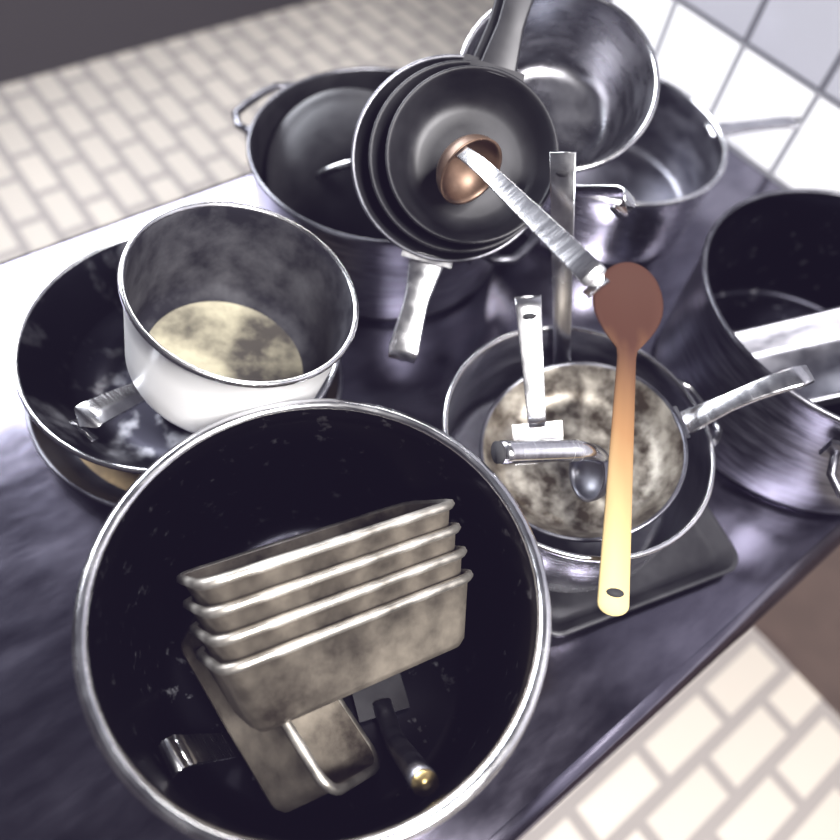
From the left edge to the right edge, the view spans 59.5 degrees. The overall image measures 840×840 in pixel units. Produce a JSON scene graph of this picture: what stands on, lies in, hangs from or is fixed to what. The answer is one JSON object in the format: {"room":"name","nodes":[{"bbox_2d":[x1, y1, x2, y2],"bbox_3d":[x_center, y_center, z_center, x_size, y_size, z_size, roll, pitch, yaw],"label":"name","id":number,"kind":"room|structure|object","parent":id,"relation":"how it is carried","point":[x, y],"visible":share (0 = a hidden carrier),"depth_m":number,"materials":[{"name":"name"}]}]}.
{"room":"kitchen","nodes":[
{"label":"kitchen","id":0,"kind":"room"},
{"bbox_2d":[0,0,318,85],"bbox_3d":[-0.906,-2.168,1.628,6.500,2.700,0.120,-30,65,-23],"label":"wall","id":1,"kind":"structure","parent":0,"point":[38,37],"depth_m":2.58,"materials":[{"name":"grey paint"}]},
{"bbox_2d":[0,0,839,839],"bbox_3d":[0.380,0.262,1.838,6.500,0.050,4.900,-30,65,-23],"label":"floor","id":2,"kind":"structure","parent":0,"point":[748,750],"depth_m":2.30,"materials":[{"name":"tile"}]},
{"bbox_2d":[0,147,839,839],"bbox_3d":[-0.311,0.333,1.165,2.200,0.850,0.940,-30,65,-23],"label":"countertop","id":3,"kind":"structure","parent":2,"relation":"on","point":[605,681],"depth_m":0.78,"materials":[{"name":"black stone"}]},
{"bbox_2d":[25,361,341,507],"bbox_3d":[-0.276,-0.044,0.885,0.362,0.032,0.362,-30,65,-23],"label":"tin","id":4,"kind":"object","parent":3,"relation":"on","point":[104,485],"visible":0.12,"depth_m":0.82,"materials":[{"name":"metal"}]},
{"bbox_2d":[12,234,339,473],"bbox_3d":[-0.269,-0.068,0.857,0.352,0.099,0.352,-30,65,-23],"label":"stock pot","id":5,"kind":"object","parent":4,"relation":"on","point":[69,345],"visible":0.25,"depth_m":0.85,"materials":[{"name":"metal"}]},
{"bbox_2d":[69,382,144,441],"bbox_3d":[-0.308,-0.016,0.793,0.060,0.126,0.138,32,59,14],"label":"ladle","id":6,"kind":"object","parent":5,"relation":"in","point":[97,411],"visible":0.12,"depth_m":0.73,"materials":[{"name":"metal"}]},
{"bbox_2d":[117,201,358,432],"bbox_3d":[-0.172,-0.089,0.712,0.224,0.167,0.216,-19,61,-18],"label":"saucepan","id":7,"kind":"object","parent":5,"relation":"on","point":[230,308],"visible":0.91,"depth_m":0.75,"materials":[{"name":"white metal"}]},
{"bbox_2d":[72,399,550,839],"bbox_3d":[-0.087,0.187,0.653,0.364,0.204,0.364,-30,65,-23],"label":"stock pot","id":8,"kind":"object","parent":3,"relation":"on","point":[256,477],"visible":0.63,"depth_m":0.67,"materials":[{"name":"metal"}]},
{"bbox_2d":[157,731,240,777],"bbox_3d":[-0.159,0.269,0.640,0.118,0.111,0.035,-30,65,-23],"label":"spatula","id":9,"kind":"object","parent":8,"relation":"in","point":[179,752],"visible":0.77,"depth_m":0.60,"materials":[{"name":"silver metal"}]},
{"bbox_2d":[181,615,379,812],"bbox_3d":[-0.129,0.240,0.651,0.100,0.111,0.213,-30,65,-24],"label":"tin","id":10,"kind":"object","parent":8,"relation":"in","point":[318,753],"visible":0.59,"depth_m":0.62,"materials":[{"name":"metal"}]},
{"bbox_2d":[176,499,454,606],"bbox_3d":[-0.080,0.122,0.641,0.245,0.144,0.098,-20,61,-19],"label":"tin","id":11,"kind":"object","parent":8,"relation":"in","point":[231,578],"visible":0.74,"depth_m":0.61,"materials":[{"name":"metal"}]},
{"bbox_2d":[183,522,460,634],"bbox_3d":[-0.075,0.143,0.641,0.245,0.144,0.098,-20,61,-19],"label":"tin","id":12,"kind":"object","parent":8,"relation":"in","point":[240,613],"visible":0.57,"depth_m":0.59,"materials":[{"name":"metal"}]},
{"bbox_2d":[189,545,466,663],"bbox_3d":[-0.069,0.165,0.641,0.245,0.144,0.098,-20,61,-19],"label":"tin","id":13,"kind":"object","parent":8,"relation":"in","point":[248,641],"visible":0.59,"depth_m":0.59,"materials":[{"name":"metal"}]},
{"bbox_2d":[196,569,472,731],"bbox_3d":[-0.064,0.186,0.641,0.245,0.144,0.098,-20,61,-19],"label":"tin","id":14,"kind":"object","parent":8,"relation":"in","point":[269,689],"visible":0.84,"depth_m":0.60,"materials":[{"name":"metal"}]},
{"bbox_2d":[352,673,438,796],"bbox_3d":[-0.023,0.258,0.642,0.050,0.147,0.148,-12,59,-14],"label":"slice","id":15,"kind":"object","parent":8,"relation":"in","point":[381,700],"visible":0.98,"depth_m":0.68,"materials":[{"name":"black metal"}]},
{"bbox_2d":[232,67,542,319],"bbox_3d":[-0.050,-0.315,1.019,0.362,0.153,0.407,-11,59,-14],"label":"stock pot","id":16,"kind":"object","parent":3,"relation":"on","point":[377,270],"visible":0.37,"depth_m":0.96,"materials":[{"name":"black metal"}]},
{"bbox_2d":[266,88,387,239],"bbox_3d":[-0.091,-0.336,1.009,0.236,0.139,0.192,-4,57,-10],"label":"lid","id":17,"kind":"object","parent":16,"relation":"in","point":[308,164],"visible":0.45,"depth_m":0.98,"materials":[{"name":"black metal"}]},
{"bbox_2d":[351,54,527,363],"bbox_3d":[0.008,-0.232,0.775,0.193,0.209,0.240,42,62,19],"label":"frying pan","id":18,"kind":"object","parent":16,"relation":"on","point":[426,264],"visible":0.33,"depth_m":0.77,"materials":[{"name":"black metal"}]},
{"bbox_2d":[368,0,526,252],"bbox_3d":[0.070,-0.300,0.729,0.174,0.211,0.232,42,61,19],"label":"frying pan","id":19,"kind":"object","parent":18,"relation":"on","point":[385,196],"visible":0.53,"depth_m":0.74,"materials":[{"name":"black metal"}]},
{"bbox_2d":[385,0,558,244],"bbox_3d":[0.079,-0.298,0.714,0.159,0.200,0.220,40,61,18],"label":"frying pan","id":20,"kind":"object","parent":19,"relation":"on","point":[488,97],"visible":0.86,"depth_m":0.75,"materials":[{"name":"black metal"}]},
{"bbox_2d":[436,134,609,297],"bbox_3d":[0.078,-0.173,0.645,0.069,0.093,0.228,-14,59,-15],"label":"ladle","id":21,"kind":"object","parent":20,"relation":"on","point":[470,165],"visible":1,"depth_m":0.62,"materials":[{"name":"metal"}]},
{"bbox_2d":[461,0,659,172],"bbox_3d":[0.131,-0.419,0.855,0.219,0.202,0.319,-20,61,-19],"label":"saucepan","id":22,"kind":"object","parent":16,"relation":"on","point":[594,69],"visible":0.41,"depth_m":0.88,"materials":[{"name":"metal"}]},
{"bbox_2d":[575,185,634,218],"bbox_3d":[0.096,-0.257,0.857,0.304,0.215,0.059,39,61,18],"label":"skimmer","id":23,"kind":"object","parent":16,"relation":"in","point":[627,204],"visible":0.13,"depth_m":0.74,"materials":[{"name":"metal"}]},
{"bbox_2d":[549,505,737,637],"bbox_3d":[0.210,0.119,0.845,0.256,0.019,0.206,-15,60,-16],"label":"baking tray","id":24,"kind":"object","parent":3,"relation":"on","point":[705,553],"visible":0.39,"depth_m":0.82,"materials":[{"name":"black metal"}]},
{"bbox_2d":[442,325,722,592],"bbox_3d":[0.161,0.039,0.808,0.286,0.118,0.296,26,58,10],"label":"pot","id":25,"kind":"object","parent":24,"relation":"on","point":[570,567],"visible":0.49,"depth_m":0.82,"materials":[{"name":"metal"}]},
{"bbox_2d":[550,151,575,363],"bbox_3d":[0.153,-0.131,0.788,0.120,0.323,0.012,34,59,15],"label":"spatula","id":26,"kind":"object","parent":25,"relation":"in","point":[562,163],"visible":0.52,"depth_m":0.75,"materials":[{"name":"silver metal"}]},
{"bbox_2d":[593,262,663,615],"bbox_3d":[0.184,0.004,0.703,0.074,0.102,0.340,12,56,1],"label":"wooden spoon","id":27,"kind":"object","parent":25,"relation":"on","point":[629,309],"visible":0.98,"depth_m":0.70,"materials":[{"name":"brown wood"}]},
{"bbox_2d":[479,361,814,542],"bbox_3d":[0.207,-0.007,0.767,0.300,0.147,0.212,-31,65,-24],"label":"frying pan","id":28,"kind":"object","parent":25,"relation":"in","point":[578,394],"visible":0.76,"depth_m":0.78,"materials":[{"name":"metal"}]},
{"bbox_2d":[512,295,562,464],"bbox_3d":[0.113,-0.039,0.727,0.050,0.104,0.137,-5,58,-10],"label":"slotted turner","id":29,"kind":"object","parent":28,"relation":"on","point":[528,308],"visible":0.88,"depth_m":0.72,"materials":[{"name":"metal"}]},
{"bbox_2d":[491,439,608,501],"bbox_3d":[0.130,0.051,0.703,0.135,0.106,0.059,-17,60,-17],"label":"ladle","id":30,"kind":"object","parent":28,"relation":"in","point":[588,462],"visible":0.85,"depth_m":0.68,"materials":[{"name":"metal"}]},
{"bbox_2d":[522,78,803,264],"bbox_3d":[0.315,-0.421,1.149,0.442,0.128,0.339,-35,67,-25],"label":"saute pan","id":31,"kind":"object","parent":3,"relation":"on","point":[669,171],"visible":0.41,"depth_m":1.12,"materials":[{"name":"metal"}]},
{"bbox_2d":[655,188,839,513],"bbox_3d":[0.506,-0.087,0.918,0.389,0.184,0.389,-30,65,-23],"label":"stock pot","id":32,"kind":"object","parent":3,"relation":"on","point":[773,256],"visible":0.86,"depth_m":0.89,"materials":[{"name":"metal"}]},
{"bbox_2d":[733,306,839,405],"bbox_3d":[0.510,-0.077,0.930,0.223,0.123,0.140,-2,57,-8],"label":"tin","id":33,"kind":"object","parent":32,"relation":"in","point":[812,340],"visible":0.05,"depth_m":0.97,"materials":[{"name":"metal"}]},
{"bbox_2d":[612,0,839,191],"bbox_3d":[1.335,0.033,0.451,0.114,2.700,3.000,-30,65,-23],"label":"wall","id":34,"kind":"structure","parent":0,"point":[741,60],"depth_m":1.20,"materials":[{"name":"white tile"}]},
{"bbox_2d":[753,546,839,716],"bbox_3d":[1.436,0.910,0.998,0.091,0.850,2.075,-30,65,-23],"label":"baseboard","id":35,"kind":"structure","parent":34,"relation":"attached to","point":[803,627],"depth_m":1.57,"materials":[{"name":"brown paint"}]}
]}

